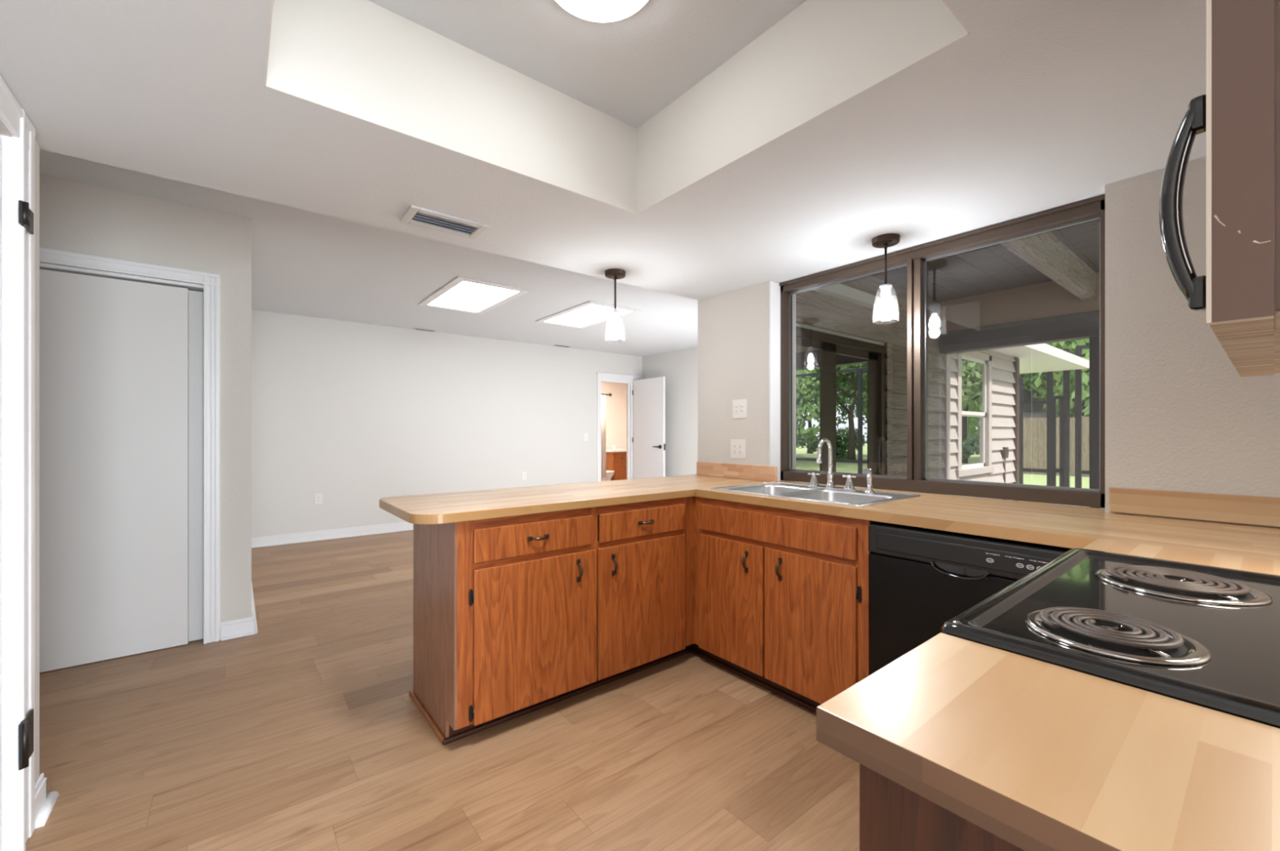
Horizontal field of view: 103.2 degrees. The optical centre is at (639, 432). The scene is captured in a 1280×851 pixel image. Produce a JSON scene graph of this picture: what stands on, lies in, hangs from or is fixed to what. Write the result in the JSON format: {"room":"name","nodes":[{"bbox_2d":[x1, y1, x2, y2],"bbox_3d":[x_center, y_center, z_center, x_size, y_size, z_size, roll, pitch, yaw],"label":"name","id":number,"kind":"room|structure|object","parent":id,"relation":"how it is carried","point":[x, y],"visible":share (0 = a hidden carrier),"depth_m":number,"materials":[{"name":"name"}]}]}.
{"room":"kitchen","nodes":[
{"label":"kitchen","id":0,"kind":"room"},
{"bbox_2d":[0,120,39,782],"bbox_3d":[-0.193,-0.040,-0.650,0.120,2.530,5.825,0,0,-39],"label":"wall","id":1,"kind":"structure","parent":0,"point":[3,131],"depth_m":1.64,"materials":[{"name":"grey paint"}]},
{"bbox_2d":[0,136,33,850],"bbox_3d":[-1.585,0.188,1.170,0.090,2.055,0.868,0,0,-39],"label":"door","id":2,"kind":"structure","parent":1,"relation":"in","point":[25,214],"depth_m":1.44,"materials":[{"name":"white paint"}]},
{"bbox_2d":[0,75,35,850],"bbox_3d":[-1.617,0.143,1.148,0.142,2.164,0.972,0,0,-39],"label":"door frame","id":3,"kind":"structure","parent":1,"relation":"attached to","point":[18,151],"depth_m":1.46,"materials":[{"name":"white paint"}]},
{"bbox_2d":[35,773,59,828],"bbox_3d":[-1.967,1.179,1.597,0.157,0.118,0.168,0,0,-39],"label":"baseboard","id":4,"kind":"structure","parent":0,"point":[45,803],"depth_m":1.63,"materials":[{"name":"white paint"}]},
{"bbox_2d":[39,173,251,622],"bbox_3d":[-4.277,-0.040,2.534,3.684,2.530,4.500,0,0,-39],"label":"wall","id":5,"kind":"structure","parent":0,"point":[76,217],"depth_m":2.98,"materials":[{"name":"grey paint"}]},
{"bbox_2d":[39,268,203,673],"bbox_3d":[-2.989,0.194,2.666,1.061,2.054,0.068,0,0,-39],"label":"door","id":6,"kind":"structure","parent":5,"relation":"in","point":[121,362],"depth_m":2.75,"materials":[{"name":"white paint"}]},
{"bbox_2d":[39,247,220,644],"bbox_3d":[-3.152,0.146,2.514,1.658,2.157,0.136,0,0,-39],"label":"door frame","id":7,"kind":"structure","parent":5,"relation":"attached to","point":[208,283],"depth_m":2.95,"materials":[{"name":"white paint"}]},
{"bbox_2d":[220,582,257,641],"bbox_3d":[-3.301,1.173,4.169,0.176,0.105,2.925,0,0,-39],"label":"baseboard","id":8,"kind":"structure","parent":5,"relation":"attached to","point":[237,628],"depth_m":3.04,"materials":[{"name":"white paint"}]},
{"bbox_2d":[25,530,859,850],"bbox_3d":[-0.304,1.255,2.062,9.100,0.060,10.200,0,0,-39],"label":"floor","id":9,"kind":"structure","parent":0,"point":[304,732],"depth_m":1.94,"materials":[{"name":"brown wood"}]},
{"bbox_2d":[408,496,694,745],"bbox_3d":[-0.126,0.782,2.735,1.941,0.886,0.631,0,0,-39],"label":"base cabinet","id":10,"kind":"object","parent":9,"relation":"on","point":[516,616],"visible":0.99,"depth_m":2.19,"materials":[{"name":"brown wood"}]},
{"bbox_2d":[379,474,1279,575],"bbox_3d":[0.551,0.320,1.879,2.185,0.038,2.953,0,0,-39],"label":"countertop","id":11,"kind":"structure","parent":10,"relation":"on","point":[1253,548],"depth_m":1.88,"materials":[{"name":"beige wood"}]},
{"bbox_2d":[710,481,920,523],"bbox_3d":[0.851,0.379,2.540,0.558,0.170,0.825,0,0,-39],"label":"sink","id":12,"kind":"object","parent":11,"relation":"in","point":[858,498],"visible":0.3,"depth_m":2.56,"materials":[{"name":"silver metal"}]},
{"bbox_2d":[862,467,875,493],"bbox_3d":[1.131,0.235,2.503,0.064,0.124,0.048,0,0,-39],"label":"sprayer","id":13,"kind":"object","parent":12,"relation":"on","point":[868,472],"visible":1,"depth_m":2.50,"materials":[{"name":"silver metal"}]},
{"bbox_2d":[807,438,856,490],"bbox_3d":[0.986,0.162,2.675,0.152,0.270,0.276,0,0,-39],"label":"faucet","id":14,"kind":"object","parent":11,"relation":"on","point":[849,486],"visible":1,"depth_m":2.69,"materials":[{"name":"silver metal"}]},
{"bbox_2d":[941,548,1279,728],"bbox_3d":[0.961,0.743,0.787,0.810,0.925,0.712,0,0,-39],"label":"stove","id":15,"kind":"object","parent":11,"relation":"in","point":[1207,637],"visible":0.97,"depth_m":0.76,"materials":[{"name":"black"}]},
{"bbox_2d":[1082,538,1279,575],"bbox_3d":[1.407,0.320,1.099,0.265,0.038,0.665,0,0,-39],"label":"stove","id":16,"kind":"object","parent":11,"relation":"in","point":[1253,564],"depth_m":1.24,"materials":[{"name":"beige wood"}]},
{"bbox_2d":[690,496,871,712],"bbox_3d":[0.793,0.782,2.577,0.683,0.886,1.065,0,0,-39],"label":"base cabinet","id":17,"kind":"object","parent":9,"relation":"on","point":[781,595],"visible":0.83,"depth_m":2.27,"materials":[{"name":"brown wood"}]},
{"bbox_2d":[859,764,1024,850],"bbox_3d":[0.539,0.782,0.419,0.299,0.886,0.681,0,0,-39],"label":"base cabinet","id":18,"kind":"object","parent":9,"relation":"on","point":[893,817],"visible":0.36,"depth_m":0.51,"materials":[{"name":"brown wood"}]},
{"bbox_2d":[816,632,1279,850],"bbox_3d":[0.531,0.320,0.400,0.334,0.038,0.667,0,0,-39],"label":"countertop","id":19,"kind":"structure","parent":18,"relation":"on","point":[1036,755],"depth_m":0.48,"materials":[{"name":"beige wood"}]},
{"bbox_2d":[868,521,1073,675],"bbox_3d":[1.294,0.789,1.905,0.600,0.872,0.604,0,0,-39],"label":"dishwasher","id":20,"kind":"object","parent":9,"relation":"on","point":[920,580],"visible":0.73,"depth_m":1.80,"materials":[{"name":"black"}]},
{"bbox_2d":[986,553,1047,569],"bbox_3d":[1.188,0.405,1.568,0.002,0.030,0.204,0,0,-39],"label":"print","id":21,"kind":"object","parent":20,"relation":"attached to","point":[996,561],"depth_m":1.59,"materials":[{"name":"grey"}]},
{"bbox_2d":[251,310,642,537],"bbox_3d":[-2.177,-0.040,8.554,7.116,2.530,2.520,0,0,-39],"label":"wall","id":22,"kind":"structure","parent":0,"point":[356,415],"depth_m":6.32,"materials":[{"name":"white paint"}]},
{"bbox_2d":[314,493,322,504],"bbox_3d":[-3.645,0.751,5.760,0.075,0.120,0.010,0,0,-39],"label":"wall outlet","id":23,"kind":"object","parent":22,"relation":"attached to","point":[317,497],"visible":1,"depth_m":5.76,"materials":[{"name":"white plastic"}]},
{"bbox_2d":[251,521,413,548],"bbox_3d":[-2.416,1.170,6.730,4.466,0.110,0.030,0,0,-39],"label":"baseboard","id":24,"kind":"structure","parent":22,"relation":"attached to","point":[296,538],"depth_m":5.81,"materials":[{"name":"white paint"}]},
{"bbox_2d":[521,471,526,479],"bbox_3d":[-1.669,0.625,7.340,0.070,0.110,0.010,0,0,-39],"label":"wall outlet","id":25,"kind":"object","parent":22,"relation":"attached to","point":[524,473],"visible":1,"depth_m":7.34,"materials":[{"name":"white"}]},
{"bbox_2d":[583,433,587,440],"bbox_3d":[-0.846,0.070,7.999,0.075,0.120,0.010,0,0,-39],"label":"light switch","id":26,"kind":"object","parent":22,"relation":"attached to","point":[585,435],"visible":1,"depth_m":7.99,"materials":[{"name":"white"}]},
{"bbox_2d":[596,372,639,481],"bbox_3d":[-0.381,0.128,8.442,0.870,2.195,0.147,0,0,-39],"label":"door frame","id":27,"kind":"structure","parent":22,"relation":"attached to","point":[628,380],"depth_m":8.50,"materials":[{"name":"white paint"}]},
{"bbox_2d":[632,377,665,479],"bbox_3d":[0.126,0.167,8.263,0.092,2.093,0.789,0,0,-39],"label":"door","id":28,"kind":"structure","parent":22,"relation":"in","point":[649,394],"depth_m":8.24,"materials":[{"name":"white paint"}]},
{"bbox_3d":[-1.302,-0.745,9.394,1.900,0.060,0.060,0,0,-39],"label":"shower rod","id":29,"kind":"object","parent":22,"relation":"attached to","visible":0},
{"bbox_2d":[600,395,606,478],"bbox_3d":[-1.037,0.072,9.606,0.980,1.605,0.090,0,0,-39],"label":"shower curtain","id":30,"kind":"object","parent":29,"relation":"hanging from","point":[603,462],"visible":0.16,"depth_m":9.87,"materials":[{"name":"beige fabric"}]},
{"bbox_2d":[39,0,896,356],"bbox_3d":[-0.304,-1.355,2.062,9.100,0.100,10.200,0,0,-39],"label":"ceiling","id":31,"kind":"structure","parent":0,"point":[304,263],"depth_m":3.20,"materials":[{"name":"white paint"}]},
{"bbox_2d":[413,327,436,332],"bbox_3d":[-2.708,-1.299,6.413,0.260,0.012,0.100,0,0,-39],"label":"ceiling vent","id":32,"kind":"object","parent":31,"relation":"in","point":[415,328],"visible":1,"depth_m":6.39,"materials":[{"name":"grey metal"}]},
{"bbox_2d":[417,276,530,315],"bbox_3d":[-1.625,-1.309,4.898,0.660,0.032,1.180,0,0,-39],"label":"skylight","id":33,"kind":"object","parent":31,"relation":"attached to","point":[464,293],"visible":1,"depth_m":4.85,"materials":[{"name":"white paint"}]},
{"bbox_2d":[430,280,515,311],"bbox_3d":[-1.625,-1.317,4.898,0.520,0.015,1.040,0,0,-39],"label":"diffuser","id":34,"kind":"object","parent":33,"relation":"attached to","point":[464,295],"depth_m":4.88,"materials":[{"name":"white plastic"}]},
{"bbox_2d":[553,344,572,347],"bbox_3d":[-1.153,-1.299,7.606,0.260,0.012,0.110,0,0,-39],"label":"ceiling vent","id":35,"kind":"object","parent":31,"relation":"in","point":[557,345],"visible":1,"depth_m":7.60,"materials":[{"name":"grey metal"}]},
{"bbox_2d":[535,301,641,328],"bbox_3d":[-0.600,-1.309,5.673,0.650,0.032,1.170,0,0,-39],"label":"skylight","id":36,"kind":"object","parent":31,"relation":"attached to","point":[589,312],"visible":0.99,"depth_m":5.63,"materials":[{"name":"white paint"}]},
{"bbox_2d":[547,304,628,326],"bbox_3d":[-0.600,-1.317,5.673,0.510,0.015,1.030,0,0,-39],"label":"diffuser","id":37,"kind":"object","parent":36,"relation":"attached to","point":[589,313],"depth_m":5.70,"materials":[{"name":"white"}]},
{"bbox_2d":[554,0,648,22],"bbox_3d":[-0.112,-1.268,1.421,0.330,0.075,0.330,0,0,-39],"label":"ceiling light","id":38,"kind":"object","parent":31,"relation":"attached to","point":[596,11],"visible":1,"depth_m":1.49,"materials":[{"name":"white glass"}]},
{"bbox_2d":[0,0,1205,300],"bbox_3d":[1.107,-1.123,0.409,3.480,0.365,5.855,0,0,-39],"label":"ceiling","id":39,"kind":"structure","parent":0,"point":[1044,105],"depth_m":1.63,"materials":[{"name":"white paint"}]},
{"bbox_2d":[400,204,488,239],"bbox_3d":[-0.867,-0.933,2.264,0.335,0.013,0.185,0,0,-39],"label":"ceiling vent","id":40,"kind":"object","parent":39,"relation":"in","point":[414,215],"visible":1,"depth_m":2.25,"materials":[{"name":"grey metal"}]},
{"bbox_2d":[604,268,626,342],"bbox_3d":[-0.142,-0.738,2.967,0.124,0.404,0.124,0,0,-39],"label":"pendant light","id":41,"kind":"object","parent":39,"relation":"hanging from","point":[612,273],"visible":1,"depth_m":2.95,"materials":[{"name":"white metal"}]},
{"bbox_2d":[610,310,620,320],"bbox_3d":[-0.142,-0.685,2.967,0.057,0.058,0.057,0,0,-39],"label":"socket","id":42,"kind":"object","parent":41,"relation":"attached to","point":[615,313],"depth_m":2.95,"materials":[{"name":"grey"}]},
{"bbox_2d":[263,0,970,214],"bbox_3d":[-0.120,-1.123,1.286,1.291,0.365,1.266,0,0,-39],"label":"ceiling tray","id":43,"kind":"object","parent":39,"relation":"attached to","point":[362,60],"visible":0.93,"depth_m":1.64,"materials":[{"name":"white paint"}]},
{"bbox_2d":[871,233,900,324],"bbox_3d":[1.191,-0.738,2.454,0.124,0.404,0.124,0,0,-39],"label":"pendant light","id":44,"kind":"object","parent":39,"relation":"hanging from","point":[884,241],"visible":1,"depth_m":2.44,"materials":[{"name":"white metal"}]},
{"bbox_2d":[879,284,892,297],"bbox_3d":[1.191,-0.685,2.454,0.057,0.058,0.057,0,0,-39],"label":"socket","id":45,"kind":"object","parent":44,"relation":"attached to","point":[885,288],"depth_m":2.44,"materials":[{"name":"grey glass"}]},
{"bbox_2d":[642,342,884,476],"bbox_3d":[1.344,-0.040,7.189,0.120,2.530,4.250,0,0,-39],"label":"wall","id":46,"kind":"structure","parent":0,"point":[679,368],"depth_m":8.00,"materials":[{"name":"white paint"}]},
{"bbox_2d":[795,275,946,494],"bbox_3d":[2.241,-0.225,5.163,4.210,3.100,0.055,0,0,-39],"label":"wall","id":47,"kind":"structure","parent":0,"point":[815,309],"depth_m":5.66,"materials":[{"name":"grey"}]},
{"bbox_2d":[795,326,886,489],"bbox_3d":[1.643,0.175,4.726,2.570,2.220,0.090,0,0,-39],"label":"door","id":48,"kind":"structure","parent":47,"relation":"in","point":[841,381],"depth_m":5.01,"materials":[{"name":"glass"}]},
{"bbox_2d":[884,342,892,475],"bbox_3d":[2.715,0.175,5.539,0.120,2.300,0.040,0,0,-39],"label":"trim board","id":49,"kind":"object","parent":47,"relation":"attached to","point":[889,346],"visible":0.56,"depth_m":5.51,"materials":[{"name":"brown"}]},
{"bbox_2d":[942,354,950,495],"bbox_3d":[3.930,0.025,6.517,0.120,2.600,0.070,0,0,-39],"label":"trim board","id":50,"kind":"object","parent":47,"relation":"attached to","point":[946,358],"visible":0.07,"depth_m":6.48,"materials":[{"name":"paint"}]},
{"bbox_2d":[795,323,986,478],"bbox_3d":[2.320,-0.225,7.298,7.200,3.100,3.500,0,0,-39],"label":"wall","id":51,"kind":"structure","parent":0,"point":[797,324],"depth_m":5.02,"materials":[{"name":"white paint"}]},
{"bbox_2d":[939,310,1099,354],"bbox_3d":[5.383,-1.124,4.445,0.160,0.258,5.020,0,0,-39],"label":"beam","id":52,"kind":"structure","parent":51,"relation":"attached to","point":[1081,326],"depth_m":5.68,"materials":[{"name":"brown wood"}]},
{"bbox_2d":[940,272,1099,332],"bbox_3d":[5.371,-1.450,4.436,0.070,0.390,5.020,0,0,-39],"label":"wall","id":53,"kind":"structure","parent":52,"relation":"on","point":[1049,299],"depth_m":5.78,"materials":[{"name":"beige paint"}]},
{"bbox_2d":[987,346,1084,373],"bbox_3d":[6.038,-1.252,8.382,5.600,0.045,1.050,0,0,-39],"label":"soffit","id":54,"kind":"structure","parent":51,"relation":"attached to","point":[1030,361],"depth_m":8.81,"materials":[{"name":"white"}]},
{"bbox_2d":[1020,343,1088,373],"bbox_3d":[6.053,-1.300,8.394,5.640,0.150,1.150,0,0,-39],"label":"fascia","id":55,"kind":"object","parent":54,"relation":"attached to","point":[1044,348],"visible":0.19,"depth_m":8.38,"materials":[{"name":"white wood"}]},
{"bbox_2d":[950,350,1015,501],"bbox_3d":[5.029,0.045,7.393,2.850,2.560,0.055,0,0,-39],"label":"wall","id":56,"kind":"structure","parent":0,"point":[1002,366],"depth_m":7.74,"materials":[{"name":"white wood"}]},
{"bbox_2d":[955,351,994,477],"bbox_3d":[4.698,-0.280,7.127,1.360,1.730,0.093,0,0,-39],"label":"window","id":57,"kind":"structure","parent":56,"relation":"in","point":[974,375],"depth_m":7.17,"materials":[{"name":"paint"}]},
{"bbox_2d":[1000,447,1008,500],"bbox_3d":[5.674,0.765,7.875,0.200,1.080,0.063,0,0,-39],"label":"outlet box","id":58,"kind":"object","parent":56,"relation":"attached to","point":[1005,452],"visible":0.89,"depth_m":7.83,"materials":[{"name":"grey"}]},
{"bbox_2d":[1012,357,1019,501],"bbox_3d":[6.106,0.055,8.264,0.140,2.540,0.100,0,0,-39],"label":"trim board","id":59,"kind":"object","parent":56,"relation":"attached to","point":[1016,364],"visible":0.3,"depth_m":8.21,"materials":[{"name":"brown"}]},
{"bbox_2d":[870,218,1099,302],"bbox_3d":[3.710,-1.657,3.255,4.140,0.024,5.246,0,0,-39],"label":"ceiling","id":60,"kind":"structure","parent":0,"point":[994,268],"depth_m":5.12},
{"bbox_2d":[999,231,1096,301],"bbox_3d":[3.080,-1.510,3.994,4.060,0.270,0.110,0,0,-39],"label":"beam","id":61,"kind":"structure","parent":60,"relation":"attached to","point":[1044,251],"depth_m":4.34,"materials":[{"name":"brown wood"}]},
{"bbox_2d":[697,156,1279,528],"bbox_3d":[2.351,-0.040,1.407,0.270,2.530,5.860,0,0,-39],"label":"wall","id":62,"kind":"structure","parent":0,"point":[1180,415],"depth_m":1.83,"materials":[{"name":"grey paint"}]},
{"bbox_2d":[696,462,777,482],"bbox_3d":[0.621,0.253,3.339,0.020,0.096,0.672,0,0,-39],"label":"backsplash","id":63,"kind":"structure","parent":62,"relation":"attached to","point":[746,472],"depth_m":3.30,"materials":[{"name":"beige wood"}]},
{"bbox_2d":[730,440,745,458],"bbox_3d":[0.643,0.108,3.319,0.010,0.124,0.122,0,0,-39],"label":"wall outlet","id":64,"kind":"object","parent":62,"relation":"attached to","point":[737,446],"visible":1,"depth_m":3.32,"materials":[{"name":"white plastic"}]},
{"bbox_2d":[733,399,746,418],"bbox_3d":[0.653,-0.155,3.307,0.010,0.122,0.118,0,0,-39],"label":"light switch","id":65,"kind":"object","parent":62,"relation":"attached to","point":[740,406],"visible":1,"depth_m":3.30,"materials":[{"name":"white plastic"}]},
{"bbox_2d":[768,280,795,481],"bbox_3d":[0.906,-0.297,3.213,0.271,1.276,0.010,0,0,-39],"label":"window reveal","id":66,"kind":"structure","parent":62,"relation":"in","point":[774,287],"depth_m":3.16,"materials":[{"name":"white paint"}]},
{"bbox_2d":[778,194,1105,508],"bbox_3d":[1.398,-0.319,2.618,0.107,1.236,1.541,0,0,-39],"label":"window","id":67,"kind":"structure","parent":62,"relation":"in","point":[915,259],"depth_m":2.56,"materials":[{"name":"brown metal"}]},
{"bbox_2d":[1109,487,1279,527],"bbox_3d":[1.997,0.251,1.618,0.020,0.092,0.739,0,0,-39],"label":"backsplash","id":68,"kind":"structure","parent":62,"relation":"attached to","point":[1230,508],"depth_m":1.73,"materials":[{"name":"beige wood"}]},
{"bbox_3d":[6.771,1.355,5.031,11.140,0.060,5.800,0,0,-39],"label":"floor","id":69,"kind":"structure","parent":0,"visible":0},
{"bbox_2d":[1019,344,1088,488],"bbox_3d":[7.667,-0.193,3.154,10.175,3.035,11.430,0,0,-39],"label":"screen enclosure","id":70,"kind":"object","parent":69,"relation":"on","point":[1051,470],"visible":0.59,"depth_m":10.17,"materials":[{"name":"brown metal"}]},
{"bbox_2d":[1088,336,1100,508],"bbox_3d":[4.734,0.165,5.272,0.080,2.320,0.080,0,0,-39],"label":"porch post","id":71,"kind":"object","parent":69,"relation":"on","point":[1094,342],"visible":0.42,"depth_m":5.25,"materials":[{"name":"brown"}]},
{"bbox_3d":[-0.695,1.254,9.675,3.200,0.062,2.420,0,0,-39],"label":"floor","id":72,"kind":"structure","parent":0,"visible":0},
{"bbox_2d":[600,470,614,481],"bbox_3d":[-0.807,0.845,10.584,0.400,0.760,0.700,0,0,-39],"label":"toilet","id":73,"kind":"object","parent":72,"relation":"on","point":[609,473],"visible":0.2,"depth_m":10.35,"materials":[{"name":"white ceramic"}]},
{"bbox_2d":[605,448,626,480],"bbox_3d":[-0.397,0.795,11.008,0.930,0.860,0.690,0,0,-39],"label":"vanity","id":74,"kind":"object","parent":72,"relation":"on","point":[616,460],"visible":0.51,"depth_m":10.60,"materials":[{"name":"brown wood"}]},
{"bbox_3d":[1.441,-0.040,0.624,2.130,2.530,0.115,0,0,-39],"label":"wall","id":75,"kind":"structure","parent":0,"visible":0},
{"bbox_2d":[1159,0,1279,377],"bbox_3d":[1.064,-0.529,0.680,0.834,0.820,0.439,0,0,-39],"label":"upper cabinet","id":76,"kind":"object","parent":75,"relation":"attached to","point":[1238,113],"visible":1,"depth_m":0.55,"materials":[{"name":"brown laminate"}]},
{"label":"outside","id":77,"kind":"structure","parent":0,"visible":0},
{"bbox_2d":[1022,467,1088,503],"bbox_3d":[21.086,1.460,16.863,66.000,0.130,80.000,0,0,-39],"label":"lawn","id":78,"kind":"structure","parent":77,"point":[1028,479],"depth_m":14.88,"materials":[{"name":"green plant"}]},
{"bbox_2d":[1019,372,1046,391],"bbox_3d":[13.238,-2.193,22.154,6.269,7.196,6.670,0,0,9],"label":"tree","id":79,"kind":"object","parent":78,"relation":"on","point":[1028,380],"visible":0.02,"depth_m":19.41,"materials":[{"name":"green plant"}]},
{"bbox_2d":[1023,384,1085,467],"bbox_3d":[17.776,-0.440,22.603,4.600,3.670,6.700,0,0,-39],"label":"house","id":80,"kind":"structure","parent":78,"relation":"on","point":[1036,411],"depth_m":20.94,"materials":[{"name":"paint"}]},
{"bbox_2d":[1021,338,1088,420],"bbox_3d":[17.788,-3.195,18.913,7.400,9.184,11.928,0,0,-41],"label":"tree","id":81,"kind":"object","parent":78,"relation":"on","point":[1041,384],"visible":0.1,"depth_m":18.52,"materials":[{"name":"green plant"}]},
{"bbox_2d":[1023,417,1088,477],"bbox_3d":[12.166,0.445,18.459,0.060,1.900,10.435,0,0,-39],"label":"fence","id":82,"kind":"object","parent":78,"relation":"on","point":[1034,428],"visible":0.06,"depth_m":16.86,"materials":[{"name":"beige wood"}]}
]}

